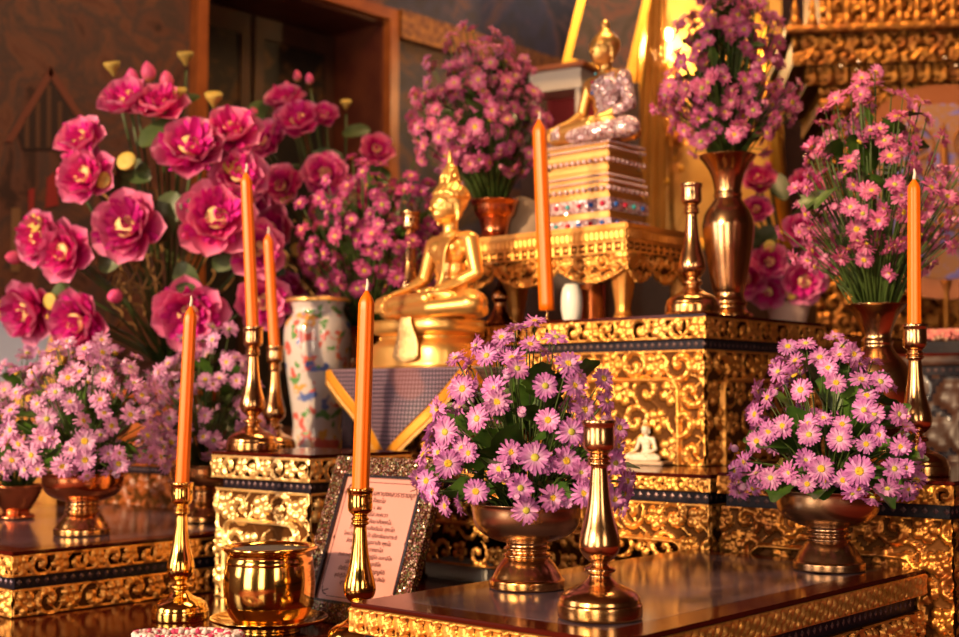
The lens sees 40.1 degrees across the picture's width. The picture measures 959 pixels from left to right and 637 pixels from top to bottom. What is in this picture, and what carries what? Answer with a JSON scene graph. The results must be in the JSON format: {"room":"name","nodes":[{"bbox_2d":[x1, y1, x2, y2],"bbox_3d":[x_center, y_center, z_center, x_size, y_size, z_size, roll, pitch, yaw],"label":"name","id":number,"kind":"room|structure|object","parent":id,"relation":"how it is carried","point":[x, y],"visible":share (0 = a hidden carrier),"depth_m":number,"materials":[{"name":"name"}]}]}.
{"room":"house of worship","nodes":[
{"label":"house of worship","id":0,"kind":"room"},
{"bbox_2d":[0,0,576,443],"bbox_3d":[-2.207,-0.798,3.268,0.360,4.000,8.900,-3,-5,41],"label":"wall","id":1,"kind":"structure","parent":0,"point":[75,38],"depth_m":4.18,"materials":[{"name":"wood"}]},
{"bbox_2d":[5,66,83,271],"bbox_3d":[-1.309,-0.452,3.989,0.004,0.640,0.286,-3,-5,41],"label":"temple","id":2,"kind":"object","parent":1,"relation":"attached to","point":[51,105],"visible":0.76,"depth_m":3.98,"materials":[{"name":"brown"}]},
{"bbox_2d":[187,0,398,426],"bbox_3d":[-0.751,-0.408,4.816,0.330,1.615,0.950,-3,-5,41],"label":"cabinet","id":3,"kind":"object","parent":1,"relation":"in","point":[238,54],"depth_m":5.03,"materials":[{"name":"orange wood"}]},
{"bbox_2d":[205,2,250,425],"bbox_3d":[-1.002,-0.382,4.756,0.030,1.555,0.400,-3,-5,41],"label":"shutter","id":4,"kind":"object","parent":3,"relation":"attached to","point":[229,32],"depth_m":4.85,"materials":[{"name":"black wood"}]},
{"bbox_2d":[250,15,333,426],"bbox_3d":[-0.724,-0.362,5.070,0.030,1.555,0.400,-3,-5,41],"label":"shutter","id":5,"kind":"object","parent":3,"relation":"attached to","point":[279,47],"depth_m":5.07,"materials":[{"name":"brown wood"}]},
{"bbox_2d":[399,9,562,71],"bbox_3d":[0.284,-1.105,5.809,0.050,0.110,1.830,-3,-5,41],"label":"trim","id":6,"kind":"structure","parent":1,"relation":"attached to","point":[415,29],"depth_m":5.28,"materials":[{"name":"wood"}]},
{"bbox_2d":[782,0,815,245],"bbox_3d":[3.525,-0.735,4.279,7.500,4.000,0.200,-3,-5,41],"label":"wall","id":7,"kind":"structure","parent":0,"point":[793,154],"depth_m":6.00,"materials":[{"name":"paint"}]},
{"bbox_3d":[0.549,1.101,0.782,7.500,0.100,9.200,-3,-5,41],"label":"floor","id":8,"kind":"structure","parent":0,"visible":0},
{"bbox_2d":[0,314,67,409],"bbox_3d":[-1.241,0.090,3.458,0.350,0.321,0.061,0,-4,0],"label":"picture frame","id":9,"kind":"object","parent":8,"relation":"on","point":[9,345],"visible":0.08,"depth_m":3.46,"materials":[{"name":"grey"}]},
{"bbox_2d":[0,320,49,383],"bbox_3d":[-1.241,0.090,3.459,0.200,0.160,0.008,13,-10,1],"label":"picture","id":10,"kind":"object","parent":9,"relation":"attached to","point":[9,345],"depth_m":3.46,"materials":[{"name":"grey"}]},
{"bbox_2d":[0,538,677,636],"bbox_3d":[-0.321,0.840,2.663,1.736,0.655,1.658,-3,-5,41],"label":"altar table","id":11,"kind":"object","parent":8,"relation":"on","point":[117,620],"visible":0.02,"depth_m":2.08,"materials":[{"name":"red paint"}]},
{"bbox_2d":[0,502,215,617],"bbox_3d":[-0.819,0.454,2.593,0.813,0.104,0.679,-3,-5,41],"label":"altar table","id":12,"kind":"object","parent":11,"relation":"on","point":[42,572],"visible":0.55,"depth_m":2.24,"materials":[{"name":"gold paint"}]},
{"bbox_2d":[0,483,42,519],"bbox_3d":[-0.944,0.373,2.678,0.110,0.068,0.110,-3,-5,41],"label":"copper pot","id":13,"kind":"object","parent":12,"relation":"on","point":[16,502],"visible":0.94,"depth_m":2.65,"materials":[{"name":"orange"}]},
{"bbox_2d":[0,344,75,485],"bbox_3d":[-0.941,0.204,2.686,0.268,0.306,0.239,-3,-4,36],"label":"bouquet","id":14,"kind":"object","parent":13,"relation":"in","point":[10,382],"visible":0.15,"depth_m":2.67,"materials":[{"name":"pink plant"}]},
{"bbox_2d":[41,471,124,536],"bbox_3d":[-0.712,0.331,2.358,0.147,0.110,0.147,-3,-5,38],"label":"pedestal bowl","id":15,"kind":"object","parent":12,"relation":"on","point":[82,517],"visible":0.89,"depth_m":2.32,"materials":[{"name":"gold metal"}]},
{"bbox_2d":[0,331,177,481],"bbox_3d":[-0.716,0.156,2.368,0.349,0.273,0.309,-2,-4,32],"label":"bouquet","id":16,"kind":"object","parent":15,"relation":"in","point":[79,454],"visible":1,"depth_m":2.29,"materials":[{"name":"pink plant"}]},
{"bbox_2d":[169,463,222,522],"bbox_3d":[-0.543,0.346,2.613,0.150,0.112,0.150,0,-4,0],"label":"pedestal bowl","id":17,"kind":"object","parent":12,"relation":"on","point":[201,510],"visible":0.55,"depth_m":2.56,"materials":[{"name":"gold metal"}]},
{"bbox_2d":[135,320,276,465],"bbox_3d":[-0.548,0.152,2.627,0.267,0.302,0.274,1,-4,-18],"label":"bouquet","id":18,"kind":"object","parent":17,"relation":"in","point":[208,381],"visible":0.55,"depth_m":2.58,"materials":[{"name":"pink plant"}]},
{"bbox_2d":[151,482,208,623],"bbox_3d":[-0.473,0.368,2.084,0.090,0.215,0.090,-3,-5,41],"label":"candlestick","id":19,"kind":"object","parent":11,"relation":"on","point":[180,606],"visible":1,"depth_m":2.07,"materials":[{"name":"yellow metal"}]},
{"bbox_2d":[175,295,196,482],"bbox_3d":[-0.469,0.120,2.099,0.031,0.314,0.022,0,-4,5],"label":"candle","id":20,"kind":"object","parent":19,"relation":"on","point":[190,318],"visible":0.99,"depth_m":2.09,"materials":[{"name":"orange wax"}]},
{"bbox_2d":[131,627,244,636],"bbox_3d":[-0.404,0.443,1.821,0.158,0.020,0.084,0,-4,3],"label":"flower garland","id":21,"kind":"object","parent":11,"relation":"on","point":[177,631],"visible":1,"depth_m":1.83,"materials":[{"name":"white"}]},
{"bbox_2d":[209,609,327,635],"bbox_3d":[-0.316,0.458,1.970,0.177,0.022,0.177,-3,-5,41],"label":"saucer","id":22,"kind":"object","parent":11,"relation":"on","point":[222,619],"visible":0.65,"depth_m":1.93,"materials":[{"name":"gold"}]},
{"bbox_2d":[222,541,317,625],"bbox_3d":[-0.316,0.398,1.974,0.142,0.112,0.142,0,-4,4],"label":"pot","id":23,"kind":"object","parent":22,"relation":"on","point":[266,583],"visible":1,"depth_m":1.92,"materials":[{"name":"yellow metal"}]},
{"bbox_2d":[66,446,491,544],"bbox_3d":[-0.456,0.434,3.315,0.806,0.234,0.840,-3,-5,41],"label":"altar table","id":24,"kind":"object","parent":11,"relation":"on","point":[143,485],"visible":0.06,"depth_m":3.07,"materials":[{"name":"red paint"}]},
{"bbox_2d":[111,390,222,447],"bbox_3d":[-0.754,0.242,3.189,0.280,0.136,0.280,-3,-5,41],"label":"stool","id":25,"kind":"object","parent":24,"relation":"on","point":[134,426],"visible":0.08,"depth_m":3.10,"materials":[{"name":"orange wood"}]},
{"bbox_2d":[132,362,198,389],"bbox_3d":[-0.754,0.150,3.194,0.180,0.087,0.180,-3,-5,41],"label":"pot","id":26,"kind":"object","parent":25,"relation":"on","point":[143,365],"visible":0.2,"depth_m":3.12,"materials":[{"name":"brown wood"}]},
{"bbox_2d":[0,51,293,361],"bbox_3d":[-0.767,-0.256,3.080,0.555,0.760,0.561,3,-5,-43],"label":"bunch","id":27,"kind":"object","parent":26,"relation":"in","point":[124,226],"visible":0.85,"depth_m":2.98,"materials":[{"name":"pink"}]},
{"bbox_2d":[0,279,49,346],"bbox_3d":[-1.058,-0.014,3.064,0.161,0.158,0.068,28,21,24],"label":"flower","id":28,"kind":"object","parent":27,"relation":"on","point":[19,315],"depth_m":3.06,"materials":[{"name":"plant"}]},
{"bbox_2d":[15,208,56,268],"bbox_3d":[-1.006,-0.184,2.995,0.138,0.142,0.058,-10,-9,28],"label":"flower","id":29,"kind":"object","parent":27,"relation":"on","point":[36,235],"depth_m":2.98,"materials":[{"name":"plant"}]},
{"bbox_2d":[36,217,93,282],"bbox_3d":[-0.943,-0.153,2.974,0.149,0.152,0.064,41,14,20],"label":"flower","id":30,"kind":"object","parent":27,"relation":"on","point":[62,247],"depth_m":2.97,"materials":[{"name":"plant"}]},
{"bbox_2d":[47,287,108,358],"bbox_3d":[-0.926,0.012,3.012,0.170,0.167,0.072,-34,-3,24],"label":"flower","id":31,"kind":"object","parent":27,"relation":"on","point":[66,308],"depth_m":3.00,"materials":[{"name":"plant"}]},
{"bbox_2d":[52,115,106,161],"bbox_3d":[-0.911,-0.410,2.988,0.130,0.134,0.054,15,-29,32],"label":"flower","id":32,"kind":"object","parent":27,"relation":"on","point":[80,136],"depth_m":2.98,"materials":[{"name":"plant"}]},
{"bbox_2d":[55,145,114,204],"bbox_3d":[-0.890,-0.326,2.961,0.152,0.149,0.064,-40,-26,5],"label":"flower","id":33,"kind":"object","parent":27,"relation":"on","point":[83,171],"depth_m":2.95,"materials":[{"name":"plant"}]},
{"bbox_2d":[96,76,154,113],"bbox_3d":[-0.807,-0.507,3.006,0.143,0.060,0.140,-17,41,-6],"label":"flower","id":34,"kind":"object","parent":27,"relation":"on","point":[121,95],"depth_m":2.99,"materials":[{"name":"plant"}]},
{"bbox_2d":[91,187,166,264],"bbox_3d":[-0.787,-0.203,2.936,0.178,0.173,0.072,15,-4,13],"label":"flower","id":35,"kind":"object","parent":27,"relation":"on","point":[124,225],"depth_m":2.93,"materials":[{"name":"plant"}]},
{"bbox_2d":[131,82,190,118],"bbox_3d":[-0.729,-0.496,3.001,0.134,0.056,0.132,-11,42,-7],"label":"flower","id":36,"kind":"object","parent":27,"relation":"on","point":[150,100],"depth_m":2.99,"materials":[{"name":"plant"}]},
{"bbox_2d":[150,117,225,178],"bbox_3d":[-0.656,-0.390,2.962,0.167,0.170,0.072,-40,-20,-20],"label":"flower","id":37,"kind":"object","parent":27,"relation":"on","point":[173,142],"depth_m":2.96,"materials":[{"name":"plant"}]},
{"bbox_2d":[151,274,231,352],"bbox_3d":[-0.657,-0.007,2.985,0.179,0.176,0.075,44,6,-8],"label":"flower","id":38,"kind":"object","parent":27,"relation":"on","point":[169,306],"depth_m":2.98,"materials":[{"name":"plant"}]},
{"bbox_2d":[175,178,258,256],"bbox_3d":[-0.593,-0.225,2.951,0.188,0.184,0.079,9,-10,-7],"label":"flower","id":39,"kind":"object","parent":27,"relation":"on","point":[210,213],"depth_m":2.95,"materials":[{"name":"plant"}]},
{"bbox_2d":[202,106,264,158],"bbox_3d":[-0.566,-0.429,3.001,0.149,0.152,0.064,27,-39,11],"label":"flower","id":40,"kind":"object","parent":27,"relation":"on","point":[225,125],"depth_m":2.99,"materials":[{"name":"plant"}]},
{"bbox_2d":[207,147,269,198],"bbox_3d":[-0.547,-0.324,2.982,0.138,0.142,0.058,5,-18,-11],"label":"flower","id":41,"kind":"object","parent":27,"relation":"on","point":[225,175],"depth_m":2.97,"materials":[{"name":"plant"}]},
{"bbox_2d":[230,217,285,279],"bbox_3d":[-0.511,-0.158,2.998,0.142,0.138,0.058,-36,7,-15],"label":"flower","id":42,"kind":"object","parent":27,"relation":"on","point":[261,225],"depth_m":2.99,"materials":[{"name":"plant"}]},
{"bbox_2d":[233,277,293,330],"bbox_3d":[-0.498,-0.038,3.048,0.140,0.143,0.060,-40,17,-9],"label":"flower","id":43,"kind":"object","parent":27,"relation":"on","point":[283,289],"depth_m":3.04,"materials":[{"name":"plant"}]},
{"bbox_2d":[283,296,352,447],"bbox_3d":[-0.371,0.126,3.018,0.158,0.345,0.158,-3,-5,41],"label":"jar","id":44,"kind":"object","parent":24,"relation":"on","point":[318,334],"visible":0.91,"depth_m":2.96,"materials":[{"name":"white ceramic"}]},
{"bbox_2d":[350,325,380,368],"bbox_3d":[-0.270,0.162,3.116,0.110,0.285,0.110,2,-4,-30],"label":"brass vase","id":45,"kind":"object","parent":24,"relation":"on","point":[354,328],"visible":0.09,"depth_m":3.10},
{"bbox_2d":[293,152,442,325],"bbox_3d":[-0.244,-0.176,3.108,0.380,0.440,0.385,0,-4,8],"label":"bouquet","id":46,"kind":"object","parent":45,"relation":"in","point":[358,240],"visible":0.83,"depth_m":3.02,"materials":[{"name":"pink plant"}]},
{"bbox_3d":[-0.363,0.219,3.513,0.200,0.223,0.200,-3,-5,41],"label":"pot","id":47,"kind":"object","parent":24,"relation":"on","visible":0},
{"bbox_2d":[248,70,422,316],"bbox_3d":[-0.406,-0.269,3.489,0.466,0.794,0.339,-1,-4,10],"label":"bunch","id":48,"kind":"object","parent":47,"relation":"in","point":[294,116],"visible":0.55,"depth_m":3.41,"materials":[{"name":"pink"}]},
{"bbox_2d":[250,118,285,158],"bbox_3d":[-0.563,-0.463,3.405,0.130,0.126,0.052,-7,-25,15],"label":"flower","id":49,"kind":"object","parent":48,"relation":"on","point":[274,131],"depth_m":3.40,"materials":[{"name":"plant"}]},
{"bbox_2d":[256,204,292,243],"bbox_3d":[-0.540,-0.232,3.385,0.128,0.130,0.055,-39,-11,11],"label":"flower","id":50,"kind":"object","parent":48,"relation":"on","point":[276,214],"depth_m":3.38,"materials":[{"name":"plant"}]},
{"bbox_2d":[261,163,303,205],"bbox_3d":[-0.510,-0.343,3.379,0.122,0.118,0.049,-6,-14,11],"label":"flower","id":51,"kind":"object","parent":48,"relation":"on","point":[284,179],"depth_m":3.38,"materials":[{"name":"plant"}]},
{"bbox_2d":[264,83,306,111],"bbox_3d":[-0.513,-0.582,3.456,0.114,0.048,0.112,17,47,29],"label":"flower","id":52,"kind":"object","parent":48,"relation":"on","point":[284,97],"depth_m":3.44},
{"bbox_2d":[277,269,307,314],"bbox_3d":[-0.514,-0.068,3.438,0.130,0.126,0.052,22,16,6],"label":"flower","id":53,"kind":"object","parent":48,"relation":"on","point":[291,278],"depth_m":3.43,"materials":[{"name":"plant"}]},
{"bbox_2d":[271,99,327,137],"bbox_3d":[-0.473,-0.519,3.415,0.144,0.146,0.062,10,-36,16],"label":"flower","id":54,"kind":"object","parent":48,"relation":"on","point":[295,118],"depth_m":3.41,"materials":[{"name":"plant"}]},
{"bbox_2d":[296,240,340,281],"bbox_3d":[-0.413,-0.154,3.402,0.122,0.120,0.051,-20,4,3],"label":"flower","id":55,"kind":"object","parent":48,"relation":"on","point":[314,277],"depth_m":3.41,"materials":[{"name":"plant"}]},
{"bbox_2d":[299,151,348,197],"bbox_3d":[-0.397,-0.373,3.382,0.126,0.130,0.052,27,-14,8],"label":"flower","id":56,"kind":"object","parent":48,"relation":"on","point":[318,164],"depth_m":3.38,"materials":[{"name":"plant"}]},
{"bbox_2d":[338,183,373,210],"bbox_3d":[-0.322,-0.311,3.401,0.094,0.097,0.039,13,-11,-6],"label":"flower","id":57,"kind":"object","parent":48,"relation":"on","point":[358,189],"depth_m":3.40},
{"bbox_2d":[359,132,395,162],"bbox_3d":[-0.269,-0.447,3.443,0.094,0.097,0.039,-33,-10,-24],"label":"flower","id":58,"kind":"object","parent":48,"relation":"on","point":[380,143],"depth_m":3.44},
{"bbox_2d":[210,447,411,596],"bbox_3d":[-0.300,0.363,2.336,0.269,0.254,0.245,-3,-5,41],"label":"pedestal","id":59,"kind":"object","parent":11,"relation":"on","point":[280,495],"visible":0.38,"depth_m":2.25,"materials":[{"name":"gold paint"}]},
{"bbox_2d":[226,326,277,451],"bbox_3d":[-0.407,0.126,2.357,0.093,0.222,0.093,-3,-5,41],"label":"candlestick","id":60,"kind":"object","parent":59,"relation":"on","point":[251,438],"visible":1,"depth_m":2.34,"materials":[{"name":"gold metal"}]},
{"bbox_2d":[241,163,258,325],"bbox_3d":[-0.414,-0.125,2.373,0.037,0.314,0.022,0,-4,3],"label":"candle","id":61,"kind":"object","parent":60,"relation":"on","point":[250,272],"visible":0.97,"depth_m":2.36,"materials":[{"name":"orange wax"}]},
{"bbox_2d":[264,346,295,448],"bbox_3d":[-0.445,0.174,2.855,0.095,0.228,0.095,-3,-5,41],"label":"candlestick","id":62,"kind":"object","parent":59,"relation":"on","point":[274,411],"visible":0.84,"depth_m":2.84,"materials":[{"name":"gold metal"}]},
{"bbox_2d":[263,227,279,345],"bbox_3d":[-0.453,-0.062,2.870,0.040,0.279,0.024,0,-4,3],"label":"candle","id":63,"kind":"object","parent":62,"relation":"on","point":[269,257],"visible":1,"depth_m":2.86,"materials":[{"name":"orange wax"}]},
{"bbox_2d":[327,487,375,636],"bbox_3d":[-0.168,0.349,1.842,0.093,0.222,0.093,-3,-5,41],"label":"candlestick","id":64,"kind":"object","parent":11,"relation":"on","point":[359,584],"visible":0.66,"depth_m":1.83,"materials":[{"name":"yellow metal"}]},
{"bbox_2d":[352,279,374,488],"bbox_3d":[-0.165,0.099,1.857,0.029,0.312,0.025,-1,-4,19],"label":"candle","id":65,"kind":"object","parent":64,"relation":"on","point":[365,331],"visible":0.98,"depth_m":1.85,"materials":[{"name":"orange wax"}]},
{"bbox_2d":[312,456,444,623],"bbox_3d":[-0.170,0.348,2.061,0.240,0.257,0.110,-3,-5,41],"label":"frame","id":66,"kind":"object","parent":11,"relation":"on","point":[400,527],"visible":0.59,"depth_m":2.06,"materials":[{"name":"metal"}]},
{"bbox_2d":[425,556,499,581],"bbox_3d":[-0.025,0.487,2.547,0.160,0.034,0.075,-3,-5,41],"label":"tray","id":67,"kind":"object","parent":11,"relation":"on","point":[436,570],"visible":0.64,"depth_m":2.52,"materials":[{"name":"black"}]},
{"bbox_2d":[412,455,838,568],"bbox_3d":[0.250,0.403,2.731,1.018,0.224,0.782,-3,-5,41],"label":"altar table","id":68,"kind":"object","parent":11,"relation":"on","point":[683,524],"visible":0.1,"depth_m":2.20,"materials":[{"name":"gold paint"}]},
{"bbox_2d":[342,394,475,450],"bbox_3d":[-0.101,0.197,2.687,0.365,0.182,0.181,-3,-5,41],"label":"stand","id":69,"kind":"object","parent":68,"relation":"on","point":[347,421],"visible":0.02,"depth_m":2.72,"materials":[{"name":"black paint"}]},
{"bbox_2d":[325,366,528,450],"bbox_3d":[-0.111,0.204,2.676,0.422,0.205,0.242,-3,-5,41],"label":"cloth","id":70,"kind":"object","parent":69,"relation":"on","point":[401,397],"visible":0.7,"depth_m":2.58,"materials":[{"name":"fabric"}]},
{"bbox_2d":[373,317,485,367],"bbox_3d":[-0.109,0.053,2.700,0.249,0.102,0.196,-3,-5,41],"label":"pedestal","id":71,"kind":"object","parent":70,"relation":"on","point":[405,342],"visible":0.82,"depth_m":2.61,"materials":[{"name":"gold metal"}]},
{"bbox_2d":[374,151,488,319],"bbox_3d":[-0.082,-0.171,2.696,0.177,0.355,0.337,3,-4,-37],"label":"seated statue","id":72,"kind":"object","parent":71,"relation":"on","point":[451,296],"visible":0.93,"depth_m":2.67,"materials":[{"name":"gold metal"}]},
{"bbox_2d":[380,313,826,465],"bbox_3d":[0.251,0.157,2.843,0.853,0.279,0.477,-3,-5,41],"label":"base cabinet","id":73,"kind":"object","parent":68,"relation":"on","point":[692,375],"visible":0.5,"depth_m":2.49,"materials":[{"name":"gold paint"}]},
{"bbox_2d":[434,222,700,321],"bbox_3d":[0.189,-0.079,2.887,0.543,0.195,0.298,-3,-5,41],"label":"stand","id":74,"kind":"object","parent":73,"relation":"on","point":[624,253],"visible":0.63,"depth_m":2.71,"materials":[{"name":"gold metal"}]},
{"bbox_2d":[470,197,519,237],"bbox_3d":[0.035,-0.219,2.999,0.114,0.100,0.114,-3,-5,41],"label":"copper vase","id":75,"kind":"object","parent":74,"relation":"on","point":[494,214],"visible":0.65,"depth_m":2.97,"materials":[{"name":"orange"}]},
{"bbox_2d":[404,19,553,197],"bbox_3d":[0.002,-0.465,2.978,0.334,0.428,0.328,-1,-4,14],"label":"bouquet","id":76,"kind":"object","parent":75,"relation":"in","point":[492,171],"visible":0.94,"depth_m":2.93,"materials":[{"name":"pink plant"}]},
{"bbox_2d":[547,139,649,229],"bbox_3d":[0.247,-0.275,2.826,0.195,0.188,0.155,-3,-5,41],"label":"pedestal","id":77,"kind":"object","parent":74,"relation":"on","point":[597,182],"visible":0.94,"depth_m":2.77,"materials":[{"name":"gold metal"}]},
{"bbox_2d":[546,20,640,147],"bbox_3d":[0.253,-0.509,2.829,0.158,0.282,0.285,2,-4,-31],"label":"statue","id":78,"kind":"object","parent":77,"relation":"on","point":[612,93],"visible":0.91,"depth_m":2.80,"materials":[{"name":"gold metal"}]},
{"bbox_2d":[665,182,719,314],"bbox_3d":[0.397,-0.130,2.453,0.102,0.245,0.102,-3,-5,41],"label":"candlestick","id":79,"kind":"object","parent":73,"relation":"on","point":[692,299],"visible":1,"depth_m":2.43,"materials":[{"name":"gold metal"}]},
{"bbox_2d":[699,150,755,316],"bbox_3d":[0.507,-0.163,2.675,0.116,0.340,0.116,0,-4,5],"label":"brass vase","id":80,"kind":"object","parent":73,"relation":"on","point":[728,226],"visible":0.89,"depth_m":2.64,"materials":[{"name":"metal"}]},
{"bbox_2d":[649,0,804,158],"bbox_3d":[0.491,-0.521,2.672,0.298,0.434,0.298,2,-4,-26],"label":"bouquet","id":81,"kind":"object","parent":80,"relation":"in","point":[721,42],"visible":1,"depth_m":2.61,"materials":[{"name":"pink plant"}]},
{"bbox_3d":[0.134,-0.008,2.606,0.008,0.020,0.008,-3,-5,41],"label":"candlestick","id":82,"kind":"object","parent":73,"relation":"on","visible":0},
{"bbox_2d":[533,111,553,310],"bbox_3d":[0.128,-0.216,2.619,0.042,0.399,0.030,0,-4,5],"label":"candle","id":83,"kind":"object","parent":82,"relation":"on","point":[541,177],"visible":1,"depth_m":2.61,"materials":[{"name":"orange wax"}]},
{"bbox_2d":[521,60,609,320],"bbox_3d":[0.256,0.244,3.945,0.220,2.004,0.180,-2,-4,29],"label":"pedestal","id":84,"kind":"object","parent":8,"relation":"on","point":[561,84],"visible":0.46,"depth_m":3.94,"materials":[{"name":"beige paint"}]},
{"bbox_2d":[562,0,650,77],"bbox_3d":[0.445,-1.052,4.361,0.352,0.561,0.092,0,-4,0],"label":"picture frame","id":85,"kind":"object","parent":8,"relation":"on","point":[626,19],"visible":0.67,"depth_m":4.34,"materials":[{"name":"gold"}]},
{"bbox_2d":[349,549,927,636],"bbox_3d":[0.240,0.727,1.694,0.396,0.760,0.758,-3,-5,41],"label":"altar table","id":86,"kind":"object","parent":8,"relation":"on","point":[688,592],"visible":1,"depth_m":1.61,"materials":[{"name":"red paint"}]},
{"bbox_2d":[471,499,581,591],"bbox_3d":[0.061,0.290,1.689,0.144,0.108,0.144,0,-4,-7],"label":"pedestal bowl","id":87,"kind":"object","parent":86,"relation":"on","point":[526,565],"visible":0.9,"depth_m":1.65,"materials":[{"name":"gold metal"}]},
{"bbox_2d":[408,314,639,525],"bbox_3d":[0.059,0.127,1.694,0.284,0.268,0.295,2,-4,-25],"label":"bouquet","id":88,"kind":"object","parent":87,"relation":"in","point":[532,403],"visible":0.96,"depth_m":1.62,"materials":[{"name":"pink plant"}]},
{"bbox_2d":[557,420,642,623],"bbox_3d":[0.133,0.222,1.459,0.094,0.217,0.094,-3,-5,41],"label":"candlestick","id":89,"kind":"object","parent":86,"relation":"on","point":[599,599],"visible":1,"depth_m":1.44,"materials":[{"name":"gold metal"}]},
{"bbox_2d":[582,420,615,452],"bbox_3d":[0.133,0.131,1.465,0.038,0.036,0.038,-3,-5,41],"label":"socket","id":90,"kind":"object","parent":89,"relation":"attached to","point":[598,435],"depth_m":1.45,"materials":[{"name":"gold metal"}]},
{"bbox_2d":[776,487,880,573],"bbox_3d":[0.496,0.300,1.869,0.150,0.112,0.150,0,-4,8],"label":"pedestal bowl","id":91,"kind":"object","parent":86,"relation":"on","point":[828,548],"visible":0.89,"depth_m":1.83,"materials":[{"name":"brown metal"}]},
{"bbox_2d":[727,330,928,508],"bbox_3d":[0.485,0.143,1.876,0.295,0.254,0.250,-3,-4,36],"label":"bouquet","id":92,"kind":"object","parent":91,"relation":"in","point":[849,391],"visible":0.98,"depth_m":1.82,"materials":[{"name":"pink plant"}]},
{"bbox_2d":[632,0,805,318],"bbox_3d":[0.876,-0.183,5.101,0.844,3.000,0.580,0,-4,0],"label":"shrine","id":93,"kind":"object","parent":8,"relation":"on","point":[654,296],"visible":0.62,"depth_m":5.08,"materials":[{"name":"gold wood"}]},
{"bbox_2d":[640,0,666,228],"bbox_3d":[0.650,-0.872,5.076,0.158,1.244,0.044,0,-4,0],"label":"curtain","id":94,"kind":"object","parent":93,"relation":"hanging from","point":[653,134],"depth_m":5.07,"materials":[{"name":"gold fabric"}]},
{"bbox_2d":[541,334,906,546],"bbox_3d":[0.664,0.640,3.431,0.916,1.150,0.525,-3,-5,41],"label":"altar table","id":95,"kind":"object","parent":8,"relation":"on","point":[897,345],"visible":0.02,"depth_m":3.15,"materials":[{"name":"gold paint"}]},
{"bbox_2d":[767,301,809,321],"bbox_3d":[0.782,0.010,3.326,0.116,0.101,0.116,-3,-5,41],"label":"pot","id":96,"kind":"object","parent":95,"relation":"on","point":[788,311],"visible":0.34,"depth_m":3.28,"materials":[{"name":"beige ceramic"}]},
{"bbox_2d":[743,161,850,309],"bbox_3d":[0.778,-0.213,3.284,0.335,0.398,0.156,-1,-4,15],"label":"bunch","id":97,"kind":"object","parent":96,"relation":"in","point":[766,287],"visible":0.59,"depth_m":3.26,"materials":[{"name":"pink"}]},
{"bbox_2d":[745,257,767,300],"bbox_3d":[0.660,-0.098,3.265,0.114,0.112,0.048,-17,-2,25],"label":"flower","id":98,"kind":"object","parent":97,"relation":"on","point":[757,281],"depth_m":3.25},
{"bbox_2d":[743,165,778,193],"bbox_3d":[0.699,-0.349,3.281,0.094,0.097,0.039,31,-27,39],"label":"flower","id":99,"kind":"object","parent":97,"relation":"on","point":[765,176],"depth_m":3.28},
{"bbox_2d":[750,277,787,309],"bbox_3d":[0.718,-0.068,3.265,0.098,0.096,0.041,-11,8,17],"label":"flower","id":100,"kind":"object","parent":97,"relation":"on","point":[765,292],"depth_m":3.26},
{"bbox_2d":[750,243,788,280],"bbox_3d":[0.716,-0.142,3.246,0.096,0.098,0.041,-20,-6,14],"label":"flower","id":101,"kind":"object","parent":97,"relation":"on","point":[769,261],"depth_m":3.24,"materials":[{"name":"plant"}]},
{"bbox_2d":[782,213,819,246],"bbox_3d":[0.795,-0.221,3.243,0.096,0.098,0.041,-14,-13,-2],"label":"flower","id":102,"kind":"object","parent":97,"relation":"on","point":[789,222],"depth_m":3.24,"materials":[{"name":"plant"}]},
{"bbox_2d":[781,257,828,304],"bbox_3d":[0.806,-0.091,3.251,0.120,0.122,0.051,-35,6,4],"label":"flower","id":103,"kind":"object","parent":97,"relation":"on","point":[799,286],"depth_m":3.25,"materials":[{"name":"plant"}]},
{"bbox_2d":[716,461,958,636],"bbox_3d":[0.729,0.695,2.186,0.393,0.885,0.617,-3,-5,41],"label":"altar table","id":104,"kind":"object","parent":8,"relation":"on","point":[922,532],"visible":0.27,"depth_m":1.91,"materials":[{"name":"gold paint"}]},
{"bbox_2d":[844,302,907,466],"bbox_3d":[0.684,0.116,2.257,0.117,0.281,0.117,-1,-4,22],"label":"brass vase","id":105,"kind":"object","parent":104,"relation":"on","point":[876,321],"visible":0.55,"depth_m":2.23,"materials":[{"name":"metal"}]},
{"bbox_2d":[774,63,958,303],"bbox_3d":[0.678,-0.216,2.259,0.336,0.444,0.315,3,-5,-41],"label":"bouquet","id":106,"kind":"object","parent":105,"relation":"in","point":[867,242],"visible":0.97,"depth_m":2.22,"materials":[{"name":"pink plant"}]},
{"bbox_2d":[886,324,950,477],"bbox_3d":[0.669,0.125,2.016,0.097,0.232,0.097,-3,-5,41],"label":"candlestick","id":107,"kind":"object","parent":104,"relation":"on","point":[914,336],"visible":0.69,"depth_m":2.00,"materials":[{"name":"gold metal"}]},
{"bbox_2d":[907,169,921,323],"bbox_3d":[0.671,-0.103,2.030,0.024,0.259,0.021,-1,-4,19],"label":"candle","id":108,"kind":"object","parent":107,"relation":"on","point":[914,191],"visible":0.97,"depth_m":2.02,"materials":[{"name":"orange wax"}]},
{"bbox_2d":[768,0,958,340],"bbox_3d":[1.271,-0.048,4.045,0.676,2.600,0.611,0,-4,7],"label":"gilded throne","id":109,"kind":"object","parent":8,"relation":"on","point":[915,43],"visible":0.22,"depth_m":3.85,"materials":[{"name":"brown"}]},
{"bbox_2d":[851,85,958,340],"bbox_3d":[1.292,0.286,3.619,0.500,1.880,0.180,0,-4,6],"label":"fan","id":110,"kind":"object","parent":8,"relation":"on","point":[942,282],"visible":0.27,"depth_m":3.65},
{"bbox_2d":[898,353,958,461],"bbox_3d":[1.287,0.626,2.808,0.735,1.100,0.534,-3,-5,41],"label":"base cabinet","id":111,"kind":"object","parent":8,"relation":"on","point":[940,370],"visible":0.09,"depth_m":2.76,"materials":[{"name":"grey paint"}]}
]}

